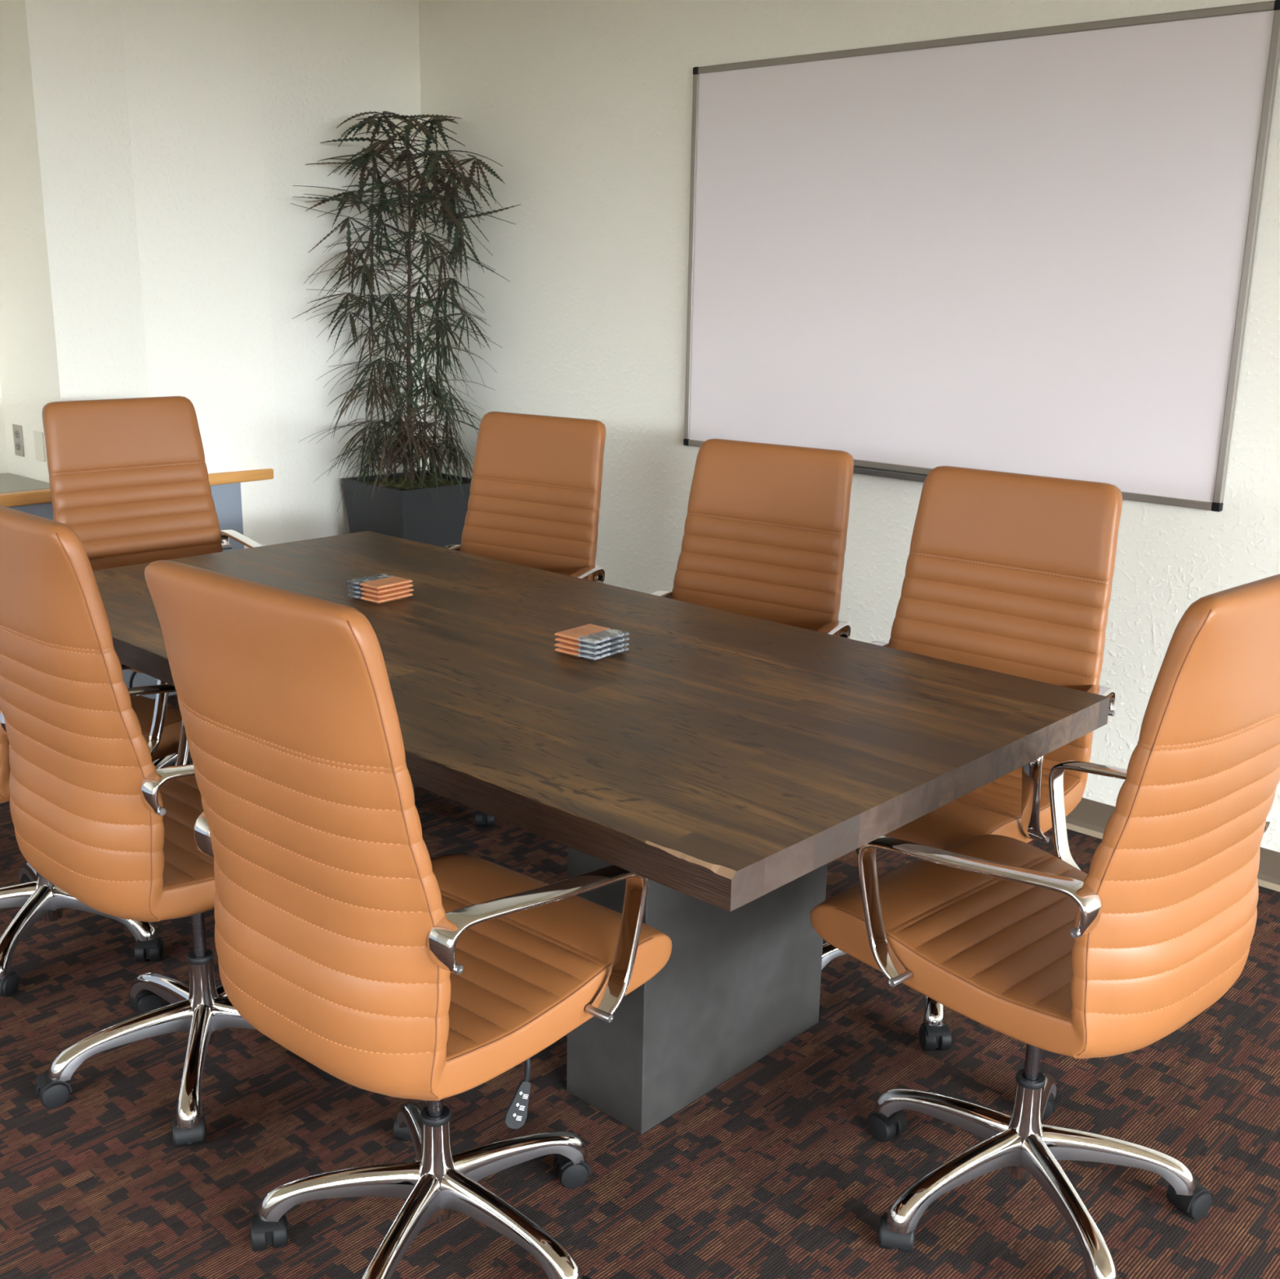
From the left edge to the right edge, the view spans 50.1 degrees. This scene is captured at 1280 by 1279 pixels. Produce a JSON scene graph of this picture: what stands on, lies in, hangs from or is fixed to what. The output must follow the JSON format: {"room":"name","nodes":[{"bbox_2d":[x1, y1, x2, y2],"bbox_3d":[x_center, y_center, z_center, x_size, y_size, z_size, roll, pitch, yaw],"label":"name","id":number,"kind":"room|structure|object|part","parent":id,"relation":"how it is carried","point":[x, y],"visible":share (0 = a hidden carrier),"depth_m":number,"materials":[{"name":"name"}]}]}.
{"room":"conference room","nodes":[
{"label":"conference room","id":0,"kind":"room"},
{"bbox_2d":[0,383,9,473],"bbox_3d":[-4.211,-0.706,3.081,0.210,2.750,5.335,14,20,41],"label":"wall","id":1,"kind":"structure","parent":0,"point":[4,466],"depth_m":5.01,"materials":[{"name":"white paint"}]},
{"bbox_2d":[0,0,428,548],"bbox_3d":[-1.678,-1.263,5.354,0.720,2.750,1.545,14,20,41],"label":"wall","id":2,"kind":"structure","parent":0,"point":[153,242],"depth_m":4.91,"materials":[{"name":"white paint"}]},
{"bbox_2d":[12,424,24,457],"bbox_3d":[-2.243,-0.718,4.937,0.068,0.112,0.009,14,20,41],"label":"wall outlet","id":3,"kind":"object","parent":2,"relation":"attached to","point":[17,429],"visible":1,"depth_m":4.93,"materials":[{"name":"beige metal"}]},
{"bbox_2d":[14,430,18,438],"bbox_3d":[-2.244,-0.739,4.930,0.032,0.029,0.004,14,20,41],"label":"socket","id":4,"kind":"object","parent":3,"relation":"attached to","point":[16,432],"depth_m":4.93,"materials":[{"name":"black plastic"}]},
{"bbox_2d":[15,442,20,450],"bbox_3d":[-2.244,-0.696,4.941,0.032,0.029,0.004,14,20,41],"label":"socket","id":5,"kind":"object","parent":3,"relation":"attached to","point":[17,444],"depth_m":4.94,"materials":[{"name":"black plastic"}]},
{"bbox_2d":[33,431,45,462],"bbox_3d":[-2.116,-0.681,4.828,0.068,0.104,0.006,14,20,41],"label":"blank wall plate","id":6,"kind":"object","parent":2,"relation":"attached to","point":[38,436],"visible":1,"depth_m":4.82,"materials":[{"name":"beige plastic"}]},
{"bbox_2d":[0,694,1279,1278],"bbox_3d":[0.125,1.516,0.551,12.200,0.100,7.280,14,20,41],"label":"floor","id":7,"kind":"structure","parent":0,"point":[778,1171],"depth_m":2.52,"materials":[{"name":"carpet"}]},
{"bbox_2d":[0,663,182,997],"bbox_3d":[-1.386,0.152,3.124,0.607,1.168,0.634,12,18,35],"label":"office chair","id":8,"kind":"object","parent":7,"relation":"on","point":[160,722],"visible":0.22,"depth_m":3.15,"materials":[{"name":"silver metal"}]},
{"bbox_3d":[-1.538,-0.014,2.878,0.510,0.727,0.136,12,18,35],"label":"backrest","id":9,"kind":"part","parent":8,"relation":"part of","materials":[{"name":"beige leather"}]},
{"bbox_3d":[-1.541,0.626,3.211,0.296,0.100,0.044,-3,15,-16],"label":"leg","id":10,"kind":"part","parent":8,"relation":"part of","materials":[{"name":"silver metal"}]},
{"bbox_3d":[-1.403,0.655,3.109,0.044,0.100,0.296,1,15,1],"label":"leg","id":11,"kind":"part","parent":8,"relation":"part of","materials":[{"name":"silver metal"}]},
{"bbox_3d":[-1.483,0.585,3.370,0.044,0.100,0.296,-9,18,-33],"label":"leg","id":12,"kind":"part","parent":8,"relation":"part of","materials":[{"name":"silver metal"}]},
{"bbox_3d":[-1.188,0.170,2.943,0.048,0.266,0.395,12,19,37],"label":"armrest","id":13,"kind":"part","parent":8,"relation":"part of","materials":[{"name":"silver metal"}]},
{"bbox_3d":[-1.359,0.224,3.193,0.494,0.112,0.522,12,18,35],"label":"seat","id":14,"kind":"part","parent":8,"relation":"part of","materials":[{"name":"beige leather"}]},
{"bbox_3d":[-1.260,0.633,3.205,0.296,0.100,0.044,6,16,19],"label":"leg","id":15,"kind":"part","parent":8,"relation":"part of","materials":[{"name":"silver metal"}]},
{"bbox_2d":[7,482,244,699],"bbox_3d":[-3.721,0.252,3.357,0.481,0.774,6.040,14,20,41],"label":"base cabinet","id":16,"kind":"object","parent":7,"relation":"on","point":[227,498],"visible":0.1,"depth_m":5.16,"materials":[{"name":"grey laminate"}]},
{"bbox_2d":[0,468,273,506],"bbox_3d":[-3.682,-0.148,3.275,0.507,0.042,6.118,14,20,41],"label":"countertop","id":17,"kind":"structure","parent":16,"relation":"on","point":[15,490],"depth_m":4.79,"materials":[{"name":"orange laminate"}]},
{"bbox_2d":[42,395,262,768],"bbox_3d":[-1.388,-0.111,4.117,0.615,1.168,0.634,-13,20,-41],"label":"office chair","id":18,"kind":"object","parent":7,"relation":"on","point":[129,477],"visible":0.36,"depth_m":4.18,"materials":[{"name":"orange leather"}]},
{"bbox_3d":[-1.448,0.101,4.058,0.135,0.083,0.019,-13,20,-41],"label":"height lever","id":19,"kind":"part","parent":18,"relation":"part of","materials":[{"name":"metal"}]},
{"bbox_3d":[-1.561,-0.372,4.229,0.510,0.727,0.136,-13,20,-41],"label":"backrest","id":20,"kind":"part","parent":18,"relation":"part of","materials":[{"name":"beige leather"}]},
{"bbox_3d":[-1.442,0.394,4.095,0.044,0.100,0.296,5,15,14],"label":"leg","id":21,"kind":"part","parent":18,"relation":"part of","materials":[{"name":"silver metal"}]},
{"bbox_3d":[-1.212,-0.190,4.299,0.048,0.266,0.395,-13,20,-43],"label":"armrest","id":22,"kind":"part","parent":18,"relation":"part of","materials":[{"name":"silver metal"}]},
{"bbox_2d":[0,505,337,1147],"bbox_3d":[-0.869,0.293,2.625,0.605,1.168,0.634,14,20,41],"label":"office chair","id":23,"kind":"object","parent":7,"relation":"on","point":[92,813],"visible":0.79,"depth_m":2.33,"materials":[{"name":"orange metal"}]},
{"bbox_3d":[-1.029,0.125,2.386,0.510,0.727,0.136,14,20,41],"label":"backrest","id":24,"kind":"part","parent":23,"relation":"part of","materials":[{"name":"beige leather"}]},
{"bbox_3d":[-1.081,0.217,2.772,0.048,0.266,0.395,14,19,39],"label":"armrest","id":25,"kind":"part","parent":23,"relation":"part of","materials":[{"name":"silver metal"}]},
{"bbox_3d":[-1.002,0.777,2.677,0.296,0.100,0.044,-7,17,-28],"label":"leg","id":26,"kind":"part","parent":23,"relation":"part of","materials":[{"name":"silver metal"}]},
{"bbox_3d":[-0.979,0.733,2.844,0.296,0.100,0.044,15,20,41],"label":"leg","id":27,"kind":"part","parent":23,"relation":"part of","materials":[{"name":"silver metal"}]},
{"bbox_3d":[-0.679,0.318,2.418,0.048,0.266,0.395,15,20,42],"label":"armrest","id":28,"kind":"part","parent":23,"relation":"part of","materials":[{"name":"silver metal"}]},
{"bbox_3d":[-0.828,0.369,2.683,0.494,0.112,0.522,14,20,41],"label":"seat","id":29,"kind":"part","parent":23,"relation":"part of","materials":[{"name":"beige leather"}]},
{"bbox_3d":[-0.845,0.799,2.605,0.044,0.100,0.296,-2,15,-10],"label":"leg","id":30,"kind":"part","parent":23,"relation":"part of","materials":[{"name":"silver metal"}]},
{"bbox_3d":[-0.868,0.539,2.687,0.025,0.180,0.025,14,20,41],"label":"gas rod","id":31,"kind":"part","parent":23,"relation":"part of","materials":[{"name":"black metal"}]},
{"bbox_3d":[-0.808,0.728,2.875,0.044,0.100,0.296,8,16,24],"label":"leg","id":32,"kind":"part","parent":23,"relation":"part of","materials":[{"name":"silver metal"}]},
{"bbox_3d":[-0.725,0.769,2.727,0.296,0.100,0.044,3,15,7],"label":"leg","id":33,"kind":"part","parent":23,"relation":"part of","materials":[{"name":"silver metal"}]},
{"bbox_2d":[290,111,520,546],"bbox_3d":[-0.890,-0.897,5.212,0.717,2.143,0.720,-13,20,-42],"label":"potted plant","id":34,"kind":"object","parent":7,"relation":"on","point":[429,506],"visible":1,"depth_m":5.23,"materials":[{"name":"green plant"}]},
{"bbox_3d":[-0.898,-0.265,5.525,0.410,0.760,0.410,-13,20,-42],"label":"planter","id":35,"kind":"part","parent":34,"relation":"part of","materials":[{"name":"black"}]},
{"bbox_3d":[-0.882,-1.290,5.277,0.468,1.409,0.464,-13,20,-42],"label":"stem","id":36,"kind":"part","parent":34,"relation":"part of","materials":[{"name":"brown"}]},
{"bbox_2d":[144,560,671,1278],"bbox_3d":[-0.316,0.438,2.116,0.618,1.168,0.634,13,19,38],"label":"office chair","id":37,"kind":"object","parent":7,"relation":"on","point":[388,968],"visible":1,"depth_m":1.86,"materials":[{"name":"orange leather"}]},
{"bbox_3d":[-0.548,0.360,2.266,0.048,0.266,0.395,13,19,37],"label":"armrest","id":38,"kind":"part","parent":37,"relation":"part of","materials":[{"name":"silver metal"}]},
{"bbox_3d":[-0.481,0.269,1.882,0.510,0.727,0.136,13,19,38],"label":"backrest","id":39,"kind":"part","parent":37,"relation":"part of","materials":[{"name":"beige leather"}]},
{"bbox_3d":[-0.481,0.901,2.245,0.296,0.100,0.044,1,15,-1],"label":"leg","id":40,"kind":"part","parent":37,"relation":"part of","materials":[{"name":"silver metal"}]},
{"bbox_3d":[-0.376,0.938,2.111,0.044,0.100,0.296,5,15,16],"label":"leg","id":41,"kind":"part","parent":37,"relation":"part of","materials":[{"name":"silver metal"}]},
{"bbox_3d":[-0.381,0.866,2.383,0.044,0.100,0.296,-4,16,-19],"label":"leg","id":42,"kind":"part","parent":37,"relation":"part of","materials":[{"name":"silver metal"}]},
{"bbox_3d":[-0.329,0.680,2.189,0.025,0.180,0.025,13,19,38],"label":"gas rod","id":43,"kind":"part","parent":37,"relation":"part of","materials":[{"name":"black metal"}]},
{"bbox_3d":[-0.211,0.926,2.166,0.296,0.100,0.044,11,18,33],"label":"leg","id":44,"kind":"part","parent":37,"relation":"part of","materials":[{"name":"silver metal"}]},
{"bbox_3d":[-0.214,0.882,2.334,0.296,0.100,0.044,-10,18,-36],"label":"leg","id":45,"kind":"part","parent":37,"relation":"part of","materials":[{"name":"silver metal"}]},
{"bbox_3d":[-0.219,0.631,2.138,0.135,0.083,0.019,13,19,38],"label":"height lever","id":46,"kind":"part","parent":37,"relation":"part of","materials":[{"name":"black plastic"}]},
{"bbox_3d":[-0.132,0.457,1.929,0.048,0.266,0.395,14,19,39],"label":"armrest","id":47,"kind":"part","parent":37,"relation":"part of","materials":[{"name":"silver metal"}]},
{"bbox_3d":[-0.290,0.510,2.188,0.494,0.112,0.522,13,19,38],"label":"seat","id":48,"kind":"part","parent":37,"relation":"part of","materials":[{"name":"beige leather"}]},
{"bbox_2d":[441,411,605,826],"bbox_3d":[-0.473,-0.081,4.125,0.606,1.136,0.636,10,17,31],"label":"office chair","id":49,"kind":"object","parent":7,"relation":"on","point":[535,498],"visible":0.43,"depth_m":4.21,"materials":[{"name":"orange leather"}]},
{"bbox_3d":[-0.683,-0.142,4.279,0.048,0.266,0.395,11,18,32],"label":"armrest","id":50,"kind":"part","parent":49,"relation":"part of","materials":[{"name":"silver metal"}]},
{"bbox_3d":[-0.330,-0.329,4.273,0.510,0.727,0.136,10,17,31],"label":"backrest","id":51,"kind":"part","parent":49,"relation":"part of","materials":[{"name":"beige leather"}]},
{"bbox_3d":[-0.225,-0.059,3.997,0.048,0.266,0.395,10,17,30],"label":"armrest","id":52,"kind":"part","parent":49,"relation":"part of","materials":[{"name":"silver metal"}]},
{"bbox_2d":[93,530,1110,1134],"bbox_3d":[-0.365,0.369,3.118,2.383,0.785,1.161,14,20,41],"label":"conference table","id":53,"kind":"object","parent":7,"relation":"on","point":[721,760],"visible":0.74,"depth_m":2.58,"materials":[{"name":"brown wood"}]},
{"bbox_3d":[-0.893,0.246,3.654,0.204,0.729,0.562,14,20,41],"label":"leg","id":54,"kind":"part","parent":53,"relation":"part of","materials":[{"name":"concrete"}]},
{"bbox_2d":[347,592,413,604],"bbox_3d":[-0.633,-0.106,3.340,0.112,0.011,0.112,12,19,37],"label":"coaster","id":55,"kind":"object","parent":53,"relation":"on","point":[408,594],"visible":0.52,"depth_m":3.30,"materials":[{"name":"stone"}]},
{"bbox_2d":[348,587,413,599],"bbox_3d":[-0.631,-0.117,3.337,0.112,0.011,0.112,12,18,36],"label":"coaster","id":56,"kind":"object","parent":55,"relation":"on","point":[382,596],"visible":0.52,"depth_m":3.30,"materials":[{"name":"stone"}]},
{"bbox_2d":[346,583,413,594],"bbox_3d":[-0.632,-0.129,3.335,0.112,0.011,0.112,12,19,37],"label":"coaster","id":57,"kind":"object","parent":56,"relation":"on","point":[407,585],"visible":0.52,"depth_m":3.30,"materials":[{"name":"stone"}]},
{"bbox_2d":[346,573,413,590],"bbox_3d":[-0.632,-0.139,3.330,0.112,0.011,0.112,13,19,37],"label":"coaster","id":58,"kind":"object","parent":57,"relation":"on","point":[380,581],"visible":1,"depth_m":3.32,"materials":[{"name":"stone"}]},
{"bbox_2d":[554,646,629,661],"bbox_3d":[-0.101,0.023,2.886,0.112,0.011,0.112,13,19,37],"label":"coaster","id":59,"kind":"object","parent":53,"relation":"on","point":[623,649],"visible":0.52,"depth_m":2.85,"materials":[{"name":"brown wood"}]},
{"bbox_2d":[554,641,629,656],"bbox_3d":[-0.102,0.013,2.881,0.112,0.011,0.112,13,19,37],"label":"coaster","id":60,"kind":"object","parent":59,"relation":"on","point":[561,645],"visible":0.52,"depth_m":2.85,"materials":[{"name":"brown wood"}]},
{"bbox_2d":[555,636,629,650],"bbox_3d":[-0.100,0.002,2.879,0.112,0.011,0.112,13,19,37],"label":"coaster","id":61,"kind":"object","parent":60,"relation":"on","point":[593,647],"visible":0.52,"depth_m":2.84,"materials":[{"name":"brown wood"}]},
{"bbox_2d":[554,623,629,644],"bbox_3d":[-0.101,-0.009,2.876,0.112,0.011,0.112,13,19,38],"label":"coaster","id":62,"kind":"object","parent":61,"relation":"on","point":[592,634],"visible":1,"depth_m":2.86,"materials":[{"name":"brown wood"}]},
{"bbox_3d":[0.127,0.507,2.738,0.204,0.729,0.562,14,20,41],"label":"leg","id":63,"kind":"part","parent":53,"relation":"part of","materials":[{"name":"concrete"}]},
{"bbox_2d":[650,438,853,639],"bbox_3d":[0.170,0.085,3.555,0.616,1.130,0.634,11,18,34],"label":"office chair","id":64,"kind":"object","parent":7,"relation":"on","point":[766,524],"visible":0.33,"depth_m":3.63,"materials":[{"name":"orange leather"}]},
{"bbox_3d":[-0.028,0.025,3.716,0.048,0.266,0.395,12,18,35],"label":"armrest","id":65,"kind":"part","parent":64,"relation":"part of","materials":[{"name":"silver metal"}]},
{"bbox_3d":[0.415,0.113,3.413,0.048,0.266,0.395,11,18,33],"label":"armrest","id":66,"kind":"part","parent":64,"relation":"part of","materials":[{"name":"silver metal"}]},
{"bbox_2d":[821,466,1122,1051],"bbox_3d":[0.662,0.234,3.005,0.602,1.140,0.634,13,19,38],"label":"office chair","id":67,"kind":"object","parent":7,"relation":"on","point":[1007,573],"visible":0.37,"depth_m":3.04,"materials":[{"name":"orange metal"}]},
{"bbox_3d":[0.508,0.693,3.097,0.296,0.100,0.044,-2,15,-10],"label":"leg","id":68,"kind":"part","parent":67,"relation":"part of","materials":[{"name":"silver metal"}]},
{"bbox_3d":[0.468,0.164,3.184,0.048,0.266,0.395,13,19,39],"label":"armrest","id":69,"kind":"part","parent":67,"relation":"part of","materials":[{"name":"silver metal"}]},
{"bbox_3d":[0.634,0.726,2.982,0.044,0.100,0.296,3,15,7],"label":"leg","id":70,"kind":"part","parent":67,"relation":"part of","materials":[{"name":"silver metal"}]},
{"bbox_3d":[0.625,0.343,2.988,0.494,0.112,0.522,13,19,38],"label":"seat","id":71,"kind":"part","parent":67,"relation":"part of","materials":[{"name":"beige leather"}]},
{"bbox_3d":[0.824,-0.012,3.138,0.510,0.727,0.136,13,19,38],"label":"backrest","id":72,"kind":"part","parent":67,"relation":"part of","materials":[{"name":"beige leather"}]},
{"bbox_3d":[0.888,0.260,2.851,0.048,0.266,0.395,12,19,37],"label":"armrest","id":73,"kind":"part","parent":67,"relation":"part of","materials":[{"name":"silver metal"}]},
{"bbox_2d":[809,573,1279,1278],"bbox_3d":[0.673,0.419,2.253,0.598,1.168,0.634,-12,20,-41],"label":"office chair","id":74,"kind":"object","parent":7,"relation":"on","point":[1010,935],"visible":1,"depth_m":2.04,"materials":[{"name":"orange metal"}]},
{"bbox_3d":[0.556,0.859,2.474,0.296,0.100,0.044,14,20,40],"label":"leg","id":75,"kind":"part","parent":74,"relation":"part of","materials":[{"name":"silver metal"}]},
{"bbox_3d":[0.636,0.492,2.317,0.494,0.112,0.522,-12,20,-41],"label":"seat","id":76,"kind":"part","parent":74,"relation":"part of","materials":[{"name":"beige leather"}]},
{"bbox_3d":[0.538,0.903,2.307,0.296,0.100,0.044,-7,17,-29],"label":"leg","id":77,"kind":"part","parent":74,"relation":"part of","materials":[{"name":"silver metal"}]},
{"bbox_3d":[0.490,0.436,2.051,0.048,0.266,0.395,-13,20,-42],"label":"armrest","id":78,"kind":"part","parent":74,"relation":"part of","materials":[{"name":"silver metal"}]},
{"bbox_3d":[0.670,0.664,2.320,0.025,0.180,0.025,-12,20,-41],"label":"gas rod","id":79,"kind":"part","parent":74,"relation":"part of","materials":[{"name":"black metal"}]},
{"bbox_3d":[0.726,0.852,2.510,0.044,0.100,0.296,7,16,23],"label":"leg","id":80,"kind":"part","parent":74,"relation":"part of","materials":[{"name":"silver metal"}]},
{"bbox_3d":[0.697,0.923,2.239,0.044,0.100,0.296,-2,15,-12],"label":"leg","id":81,"kind":"part","parent":74,"relation":"part of","materials":[{"name":"silver metal"}]},
{"bbox_3d":[0.813,0.892,2.364,0.296,0.100,0.044,2,15,6],"label":"leg","id":82,"kind":"part","parent":74,"relation":"part of","materials":[{"name":"silver metal"}]},
{"bbox_3d":[0.893,0.349,2.406,0.048,0.266,0.395,-12,19,-40],"label":"armrest","id":83,"kind":"part","parent":74,"relation":"part of","materials":[{"name":"silver metal"}]},
{"bbox_3d":[0.846,0.256,2.020,0.510,0.727,0.136,-12,20,-41],"label":"backrest","id":84,"kind":"part","parent":74,"relation":"part of","materials":[{"name":"orange leather"}]},
{"bbox_2d":[417,0,1279,852],"bbox_3d":[2.950,-0.377,2.319,11.100,2.750,0.150,14,20,41],"label":"wall","id":85,"kind":"structure","parent":0,"point":[584,107],"depth_m":4.79,"materials":[{"name":"white paint"}]},
{"bbox_2d":[683,0,1279,511],"bbox_3d":[0.833,-1.094,4.020,1.864,1.248,0.071,14,20,41],"label":"whiteboard","id":86,"kind":"object","parent":85,"relation":"attached to","point":[1030,251],"visible":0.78,"depth_m":3.89,"materials":[{"name":"white plastic"}]},
{"bbox_3d":[0.177,-1.277,4.641,0.021,1.191,0.020,14,20,41],"label":"frame rail","id":87,"kind":"part","parent":86,"relation":"part of","materials":[{"name":"grey metal"}]},
{"bbox_2d":[853,466,927,482],"bbox_3d":[0.879,-0.485,4.126,0.860,0.018,0.071,14,20,41],"label":"marker tray","id":88,"kind":"object","parent":86,"relation":"on","point":[917,473],"depth_m":4.20,"materials":[{"name":"grey metal"}]},
{"bbox_3d":[0.840,-0.519,4.191,1.820,0.021,0.020,14,20,41],"label":"frame rail","id":89,"kind":"part","parent":86,"relation":"part of","materials":[{"name":"grey metal"}]},
{"bbox_3d":[0.860,-1.690,3.881,1.820,0.021,0.020,14,20,41],"label":"frame rail","id":90,"kind":"part","parent":86,"relation":"part of","materials":[{"name":"grey metal"}]},
{"bbox_3d":[1.523,-0.933,3.432,0.021,1.191,0.020,14,20,41],"label":"frame rail","id":91,"kind":"part","parent":86,"relation":"part of","materials":[{"name":"grey metal"}]},
{"bbox_2d":[1065,797,1279,892],"bbox_3d":[2.939,0.935,2.536,10.510,0.102,0.018,14,20,41],"label":"baseboard","id":92,"kind":"structure","parent":85,"relation":"attached to","point":[1089,817],"depth_m":3.98,"materials":[{"name":"beige wood"}]}
]}

